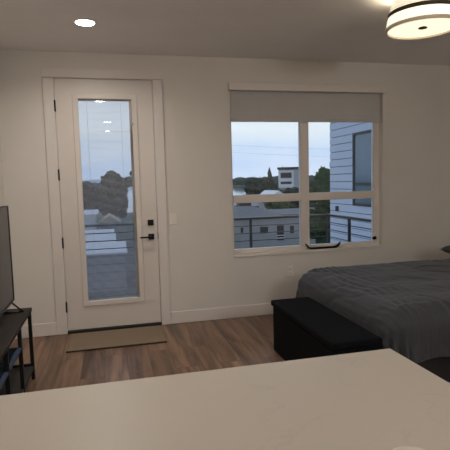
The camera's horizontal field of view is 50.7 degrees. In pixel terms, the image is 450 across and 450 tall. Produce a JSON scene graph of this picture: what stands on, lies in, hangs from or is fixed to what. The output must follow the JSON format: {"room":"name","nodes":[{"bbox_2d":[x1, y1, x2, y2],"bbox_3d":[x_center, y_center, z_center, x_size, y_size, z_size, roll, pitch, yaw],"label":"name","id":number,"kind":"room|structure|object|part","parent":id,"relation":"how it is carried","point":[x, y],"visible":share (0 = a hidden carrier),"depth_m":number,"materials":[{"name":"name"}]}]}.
{"room":"studio apartment","nodes":[
{"label":"studio apartment","id":0,"kind":"room"},
{"bbox_2d":[0,141,11,308],"bbox_3d":[-1.244,0.061,0.754,0.160,2.710,7.600,-3,5,-14],"label":"wall","id":1,"kind":"structure","parent":0,"point":[2,200],"depth_m":4.38,"materials":[{"name":"paint"}]},
{"bbox_2d":[0,49,449,324],"bbox_3d":[0.302,-0.377,5.104,5.240,2.710,0.160,-3,5,-14],"label":"wall","id":2,"kind":"structure","parent":0,"point":[204,271],"depth_m":4.93,"materials":[{"name":"paint"}]},
{"bbox_2d":[41,67,170,334],"bbox_3d":[-1.149,-0.226,4.730,1.117,2.555,0.222,-3,5,-14],"label":"door","id":3,"kind":"structure","parent":2,"relation":"in","point":[76,312],"depth_m":4.68,"materials":[{"name":"paint"}]},
{"bbox_3d":[-1.309,-0.222,4.663,0.002,1.958,0.002,-4,6,-28],"label":"blind cord","id":4,"kind":"part","parent":3,"relation":"part of","materials":[{"name":"fabric"}]},
{"bbox_3d":[-1.137,-0.237,4.684,0.606,2.072,0.026,-3,5,-14],"label":"lite frame","id":5,"kind":"part","parent":3,"relation":"part of","materials":[{"name":"paint"}]},
{"bbox_3d":[-0.998,-0.237,4.738,0.002,1.958,0.002,-4,6,-28],"label":"blind cord","id":6,"kind":"part","parent":3,"relation":"part of","materials":[{"name":"fabric"}]},
{"bbox_3d":[-0.781,0.122,4.770,0.142,0.058,0.068,-3,5,-14],"label":"handle","id":7,"kind":"part","parent":3,"relation":"part of","materials":[{"name":"black metal"}]},
{"bbox_2d":[15,303,272,338],"bbox_3d":[0.358,0.917,5.136,4.920,0.125,0.016,-3,5,-14],"label":"baseboard","id":8,"kind":"structure","parent":2,"relation":"attached to","point":[44,329],"depth_m":4.99,"materials":[{"name":"paint"}]},
{"bbox_2d":[169,213,176,224],"bbox_3d":[-0.529,-0.061,4.840,0.072,0.116,0.010,-3,5,-14],"label":"light switch","id":9,"kind":"object","parent":2,"relation":"attached to","point":[173,218],"visible":1,"depth_m":4.84,"materials":[{"name":"plastic"}]},
{"bbox_2d":[287,266,292,275],"bbox_3d":[0.713,0.503,5.192,0.072,0.116,0.010,-3,5,-14],"label":"wall outlet","id":10,"kind":"object","parent":2,"relation":"attached to","point":[289,268],"visible":1,"depth_m":5.19,"materials":[{"name":"plastic"}]},
{"bbox_2d":[229,91,382,257],"bbox_3d":[0.911,-0.573,5.213,1.763,1.752,0.137,-3,5,-14],"label":"window","id":11,"kind":"structure","parent":2,"relation":"in","point":[303,196],"depth_m":5.26,"materials":[{"name":"plastic"}]},
{"bbox_3d":[0.455,-0.292,5.165,0.769,0.085,0.058,-3,5,-14],"label":"meeting rail","id":12,"kind":"part","parent":11,"relation":"part of","materials":[{"name":"plastic"}]},
{"bbox_2d":[228,82,385,121],"bbox_3d":[0.900,-1.304,5.088,1.788,0.387,0.107,-3,5,-14],"label":"roller shade","id":13,"kind":"object","parent":11,"relation":"attached to","point":[249,101],"visible":1,"depth_m":5.10,"materials":[{"name":"fabric"}]},
{"bbox_3d":[0.940,0.286,5.266,1.763,0.031,0.087,-3,5,-14],"label":"sill","id":14,"kind":"part","parent":11,"relation":"part of","materials":[{"name":"paint"}]},
{"bbox_2d":[305,241,340,248],"bbox_3d":[1.098,0.230,5.311,0.420,0.074,0.067,-3,5,-14],"label":"tray","id":15,"kind":"object","parent":11,"relation":"on","point":[338,244],"visible":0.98,"depth_m":5.31,"materials":[{"name":"black metal"}]},
{"bbox_3d":[1.311,-0.334,5.372,0.800,0.085,0.058,-3,5,-14],"label":"meeting rail","id":16,"kind":"part","parent":11,"relation":"part of","materials":[{"name":"plastic"}]},
{"bbox_3d":[1.318,-0.045,5.401,0.800,0.497,0.003,-3,5,-14],"label":"pane","id":17,"kind":"part","parent":11,"relation":"part of","materials":[{"name":"clear glass"}]},
{"bbox_2d":[0,0,449,65],"bbox_3d":[1.184,-1.508,1.216,5.240,0.200,7.920,-3,5,-14],"label":"ceiling","id":18,"kind":"structure","parent":0,"point":[310,30],"depth_m":3.93,"materials":[{"name":"paint"}]},
{"bbox_2d":[72,18,97,26],"bbox_3d":[-1.086,-1.570,3.686,0.192,0.004,0.192,-3,5,-14],"label":"recessed light","id":19,"kind":"object","parent":18,"relation":"in","point":[84,22],"visible":1,"depth_m":3.68,"materials":[{"name":"white"}]},
{"bbox_2d":[385,0,449,39],"bbox_3d":[1.345,-1.464,3.228,0.486,0.261,0.486,-3,5,-14],"label":"ceiling lamp","id":20,"kind":"object","parent":18,"relation":"attached to","point":[406,19],"visible":1,"depth_m":3.14,"materials":[{"name":"white"}]},
{"bbox_3d":[1.347,-1.386,3.235,0.480,0.072,0.480,-3,5,-14],"label":"lamp shade","id":21,"kind":"part","parent":20,"relation":"part of","materials":[{"name":"white fabric"}]},
{"bbox_2d":[388,18,449,36],"bbox_3d":[1.348,-1.350,3.238,0.456,0.005,0.456,-3,5,-14],"label":"diffuser","id":22,"kind":"object","parent":20,"relation":"attached to","point":[400,27],"depth_m":3.24,"materials":[{"name":"white"}]},
{"bbox_2d":[10,314,449,391],"bbox_3d":[1.261,1.389,1.480,5.240,0.200,7.920,-3,5,-14],"label":"floor","id":23,"kind":"structure","parent":0,"point":[207,345],"depth_m":4.04,"materials":[{"name":"brown wood"}]},
{"bbox_2d":[0,307,34,394],"bbox_3d":[-1.452,0.953,2.935,0.328,0.550,1.285,-3,5,-14],"label":"tv console","id":24,"kind":"object","parent":23,"relation":"on","point":[14,379],"visible":0.85,"depth_m":3.16,"materials":[{"name":"brown wood"}]},
{"bbox_3d":[-1.261,0.977,2.770,0.024,0.522,0.024,-3,5,-14],"label":"leg","id":25,"kind":"part","parent":24,"relation":"part of","materials":[{"name":"metal"}]},
{"bbox_2d":[0,348,21,389],"bbox_3d":[-1.409,0.863,2.727,0.315,0.016,0.831,-3,5,-14],"label":"shelf","id":26,"kind":"object","parent":24,"relation":"attached to","point":[14,353],"depth_m":2.86,"materials":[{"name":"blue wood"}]},
{"bbox_2d":[0,206,23,316],"bbox_3d":[-1.415,0.297,2.825,0.174,0.773,1.210,-3,5,-14],"label":"television","id":27,"kind":"object","parent":24,"relation":"on","point":[7,297],"visible":1,"depth_m":3.24,"materials":[{"name":"plastic"}]},
{"bbox_2d":[0,366,33,394],"bbox_3d":[-1.450,1.125,2.950,0.315,0.008,1.240,-3,5,-14],"label":"shelf","id":28,"kind":"object","parent":24,"relation":"attached to","point":[16,388],"depth_m":3.32,"materials":[{"name":"brown wood"}]},
{"bbox_3d":[-1.360,0.942,3.176,0.024,0.522,0.024,-3,5,-14],"label":"leg","id":29,"kind":"part","parent":24,"relation":"part of","materials":[{"name":"metal"}]},
{"bbox_3d":[-1.456,0.927,2.936,0.313,0.441,1.268,-3,5,-14],"label":"rail","id":30,"kind":"part","parent":24,"relation":"part of","materials":[{"name":"metal"}]},
{"bbox_3d":[-1.459,0.908,3.580,0.024,0.522,0.024,-3,5,-14],"label":"leg","id":31,"kind":"part","parent":24,"relation":"part of","materials":[{"name":"metal"}]},
{"bbox_2d":[66,325,166,352],"bbox_3d":[-1.022,1.069,4.497,0.883,0.011,0.525,-3,5,-14],"label":"doormat","id":32,"kind":"object","parent":23,"relation":"on","point":[107,339],"visible":1,"depth_m":4.46,"materials":[{"name":"beige fabric"}]},
{"bbox_2d":[271,297,381,360],"bbox_3d":[0.700,0.893,3.547,0.351,0.436,1.152,-3,5,-14],"label":"storage ottoman","id":33,"kind":"object","parent":23,"relation":"on","point":[303,327],"visible":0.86,"depth_m":3.42,"materials":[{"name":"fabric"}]},
{"bbox_2d":[295,259,449,381],"bbox_3d":[1.912,0.723,4.089,2.253,0.619,1.740,-3,5,-14],"label":"bed","id":34,"kind":"object","parent":23,"relation":"on","point":[406,304],"visible":0.88,"depth_m":3.45,"materials":[{"name":"dark gray fabric"}]},
{"bbox_2d":[441,245,449,253],"bbox_3d":[2.553,0.264,4.739,0.480,0.118,0.620,-3,5,-14],"label":"pillow","id":35,"kind":"object","parent":34,"relation":"on","point":[446,249],"visible":1,"depth_m":4.90,"materials":[{"name":"grey fabric"}]},
{"bbox_3d":[-0.207,0.954,0.738,1.758,0.880,0.570,-3,5,-14],"label":"base cabinet","id":36,"kind":"object","parent":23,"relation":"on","visible":0},
{"bbox_2d":[0,348,449,449],"bbox_3d":[-0.236,0.487,0.850,1.798,0.030,0.937,-3,5,-14],"label":"countertop","id":37,"kind":"structure","parent":36,"relation":"on","point":[382,399],"depth_m":1.13,"materials":[{"name":"white stone"}]},
{"bbox_2d":[393,446,424,449],"bbox_3d":[0.350,0.443,0.875,0.092,0.022,0.092,-3,5,-14],"label":"dish","id":38,"kind":"object","parent":37,"relation":"on","point":[402,447],"visible":1,"depth_m":0.91,"materials":[{"name":"ceramic"}]},
{"label":"outside","id":39,"kind":"structure","parent":0,"visible":0},
{"bbox_2d":[88,185,245,299],"bbox_3d":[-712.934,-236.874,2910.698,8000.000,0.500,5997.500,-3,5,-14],"label":"ground","id":40,"kind":"structure","parent":39,"point":[129,217],"depth_m":56.62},
{"bbox_2d":[84,210,97,229],"bbox_3d":[-20.751,0.581,69.159,4.700,5.500,6.800,-3,5,-14],"label":"house","id":41,"kind":"structure","parent":40,"relation":"on","point":[86,212],"depth_m":66.50,"materials":[{"name":"white paint"}]},
{"bbox_2d":[82,181,100,209],"bbox_3d":[-29.449,-4.335,100.484,6.857,10.065,6.431,-3,5,-14],"label":"tree","id":42,"kind":"object","parent":40,"relation":"on","point":[85,188],"visible":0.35,"depth_m":98.72,"materials":[{"name":"green plant"}]},
{"bbox_2d":[85,229,113,232],"bbox_3d":[-17.799,2.689,55.081,9.850,3.700,4.000,-3,5,-14],"label":"shed","id":43,"kind":"object","parent":40,"relation":"on","point":[109,230],"visible":0.14,"depth_m":56.03,"materials":[{"name":"grey"}]},
{"bbox_2d":[85,233,115,242],"bbox_3d":[-16.092,3.210,48.312,9.950,3.800,5.000,-3,5,-14],"label":"shed","id":44,"kind":"object","parent":40,"relation":"on","point":[105,236],"visible":0.07,"depth_m":49.26,"materials":[{"name":"grey"}]},
{"bbox_2d":[86,241,126,291],"bbox_3d":[-14.078,3.802,41.780,10.750,3.700,4.700,-3,5,-14],"label":"shed","id":45,"kind":"object","parent":40,"relation":"on","point":[121,275],"visible":0.26,"depth_m":40.63,"materials":[{"name":"grey"}]},
{"bbox_2d":[98,213,120,239],"bbox_3d":[-16.480,0.884,68.165,3.100,4.850,6.800,-3,5,-14],"label":"house","id":46,"kind":"structure","parent":40,"relation":"on","point":[105,218],"depth_m":65.05,"materials":[{"name":"grey"}]},
{"bbox_2d":[96,170,128,217],"bbox_3d":[-19.413,-3.695,82.285,5.875,11.562,5.686,-3,5,-14],"label":"tree","id":47,"kind":"object","parent":40,"relation":"on","point":[118,178],"visible":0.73,"depth_m":81.35,"materials":[{"name":"green plant"}]},
{"bbox_2d":[121,171,134,240],"bbox_3d":[-14.545,-3.076,75.695,3.295,11.266,3.295,2,6,33],"label":"tree","id":48,"kind":"object","parent":40,"relation":"on","point":[128,180],"visible":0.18,"depth_m":74.56,"materials":[{"name":"green plant"}]},
{"bbox_3d":[-14.656,-7.242,75.316,3.295,2.895,3.295,2,6,33],"label":"crown","id":49,"kind":"part","parent":48,"relation":"part of","materials":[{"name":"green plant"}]},
{"bbox_2d":[82,178,234,182],"bbox_3d":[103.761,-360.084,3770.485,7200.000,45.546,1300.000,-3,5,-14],"label":"hills","id":50,"kind":"structure","parent":40,"relation":"on","point":[91,181],"depth_m":3101.09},
{"bbox_2d":[127,186,245,211],"bbox_3d":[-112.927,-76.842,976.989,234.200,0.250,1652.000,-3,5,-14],"label":"river","id":51,"kind":"structure","parent":40,"relation":"on","point":[238,190],"depth_m":383.81,"materials":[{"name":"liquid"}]},
{"bbox_2d":[93,175,315,192],"bbox_3d":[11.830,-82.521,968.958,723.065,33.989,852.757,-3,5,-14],"label":"woodland","id":52,"kind":"object","parent":40,"relation":"on","point":[239,181],"visible":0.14,"depth_m":1020.39,"materials":[{"name":"green plant"}]},
{"bbox_2d":[110,131,323,156],"bbox_3d":[-9.328,-2.187,43.831,47.777,15.000,0.277,-3,5,-14],"label":"overhead wires","id":53,"kind":"object","parent":40,"relation":"on","point":[110,131],"visible":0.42,"depth_m":46.38,"materials":[{"name":"black rubber"},{"name":"metal"}]},
{"bbox_2d":[244,183,261,194],"bbox_3d":[7.431,-6.584,122.238,5.618,8.641,5.247,-3,5,-14],"label":"tree","id":54,"kind":"object","parent":40,"relation":"on","point":[251,189],"visible":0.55,"depth_m":120.83,"materials":[{"name":"green plant"}]},
{"bbox_2d":[246,177,266,193],"bbox_3d":[9.676,-9.400,144.231,7.145,10.139,7.584,-3,5,-14],"label":"tree","id":55,"kind":"object","parent":40,"relation":"on","point":[262,184],"visible":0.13,"depth_m":142.20,"materials":[{"name":"green plant"}]},
{"bbox_2d":[267,167,272,177],"bbox_3d":[16.362,-14.634,177.338,6.570,14.200,5.959,-3,5,-14],"label":"conifer","id":56,"kind":"object","parent":40,"relation":"on","point":[269,173],"visible":0.16,"depth_m":176.28,"materials":[{"name":"green plant"}]},
{"bbox_2d":[258,190,282,208],"bbox_3d":[8.692,-2.796,87.965,4.400,7.250,7.800,-3,5,-14],"label":"house","id":57,"kind":"structure","parent":40,"relation":"on","point":[260,204],"depth_m":87.47,"materials":[{"name":"white paint"}]},
{"bbox_2d":[264,177,276,189],"bbox_3d":[15.274,-11.879,168.781,6.686,10.326,6.256,-3,5,-14],"label":"tree","id":58,"kind":"object","parent":40,"relation":"on","point":[269,181],"visible":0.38,"depth_m":168.02,"materials":[{"name":"green plant"}]},
{"bbox_2d":[261,185,280,191],"bbox_3d":[12.475,-6.898,129.226,5.917,7.733,6.103,-3,5,-14],"label":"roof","id":59,"kind":"object","parent":40,"relation":"on","point":[275,187],"visible":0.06,"depth_m":127.50,"materials":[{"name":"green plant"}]},
{"bbox_2d":[233,203,315,248],"bbox_3d":[4.901,-0.574,69.094,23.800,6.450,13.100,-3,5,-14],"label":"house","id":60,"kind":"structure","parent":40,"relation":"on","point":[242,210],"depth_m":63.52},
{"bbox_2d":[262,201,292,208],"bbox_3d":[9.284,-1.769,80.932,5.495,6.449,5.835,-3,5,-14],"label":"tree","id":61,"kind":"object","parent":40,"relation":"on","point":[286,204],"visible":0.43,"depth_m":79.01,"materials":[{"name":"green plant"}]},
{"bbox_2d":[277,167,298,190],"bbox_3d":[21.281,-12.548,158.524,7.400,13.200,10.900,-1,5,6],"label":"block","id":62,"kind":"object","parent":40,"relation":"on","point":[287,176],"visible":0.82,"depth_m":153.49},
{"bbox_2d":[284,187,298,192],"bbox_3d":[20.142,-7.389,135.492,7.094,7.167,5.689,-3,5,-14],"label":"tree","id":63,"kind":"object","parent":40,"relation":"on","point":[288,190],"visible":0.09,"depth_m":134.53,"materials":[{"name":"green plant"}]},
{"bbox_2d":[291,201,298,207],"bbox_3d":[17.976,-4.850,114.577,5.796,6.020,5.854,-3,5,-14],"label":"tree","id":64,"kind":"object","parent":40,"relation":"on","point":[293,202],"visible":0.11,"depth_m":112.60,"materials":[{"name":"green plant"}]},
{"bbox_2d":[298,201,315,207],"bbox_3d":[18.041,-3.125,102.100,5.720,4.846,5.504,-3,5,-14],"label":"tree","id":65,"kind":"object","parent":40,"relation":"on","point":[310,202],"visible":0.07,"depth_m":100.43,"materials":[{"name":"green plant"}]},
{"bbox_2d":[309,166,331,243],"bbox_3d":[7.836,0.357,37.898,3.233,10.101,3.461,-3,5,-14],"label":"tree","id":66,"kind":"object","parent":40,"relation":"on","point":[322,183],"visible":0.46,"depth_m":37.07,"materials":[{"name":"green plant"}]},
{"bbox_2d":[330,122,370,242],"bbox_3d":[6.232,1.539,10.820,5.070,12.784,6.900,-3,5,-14],"label":"building","id":67,"kind":"structure","parent":40,"relation":"on","point":[350,142],"depth_m":12.19,"materials":[{"name":"white wood"}]},
{"bbox_3d":[3.473,-1.337,11.239,0.014,1.700,1.590,-3,5,-14],"label":"pane","id":68,"kind":"part","parent":67,"relation":"part of","materials":[{"name":"glass"}]},
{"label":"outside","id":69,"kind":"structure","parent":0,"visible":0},
{"bbox_3d":[-0.430,1.153,5.891,4.520,0.200,1.460,-3,5,-14],"label":"floor","id":70,"kind":"structure","parent":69,"visible":0},
{"bbox_2d":[85,214,370,297],"bbox_3d":[-0.459,0.527,5.798,4.440,1.065,1.395,-3,5,-14],"label":"balcony railing","id":71,"kind":"object","parent":70,"relation":"on","point":[349,218],"visible":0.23,"depth_m":6.60,"materials":[{"name":"metal"}]},
{"bbox_3d":[-0.473,0.012,5.751,4.440,0.030,1.395,-3,5,-14],"label":"rail","id":72,"kind":"part","parent":71,"relation":"part of","materials":[{"name":"metal"}]},
{"bbox_3d":[0.370,0.439,6.688,0.032,1.035,0.032,-3,5,-14],"label":"post","id":73,"kind":"part","parent":71,"relation":"part of","materials":[{"name":"metal"}]},
{"bbox_3d":[1.514,0.384,6.963,0.032,1.035,0.032,-3,5,-14],"label":"post","id":74,"kind":"part","parent":71,"relation":"part of","materials":[{"name":"metal"}]},
{"bbox_3d":[1.663,0.435,6.353,0.032,1.035,0.032,-3,5,-14],"label":"post","id":75,"kind":"part","parent":71,"relation":"part of","materials":[{"name":"metal"}]}
]}

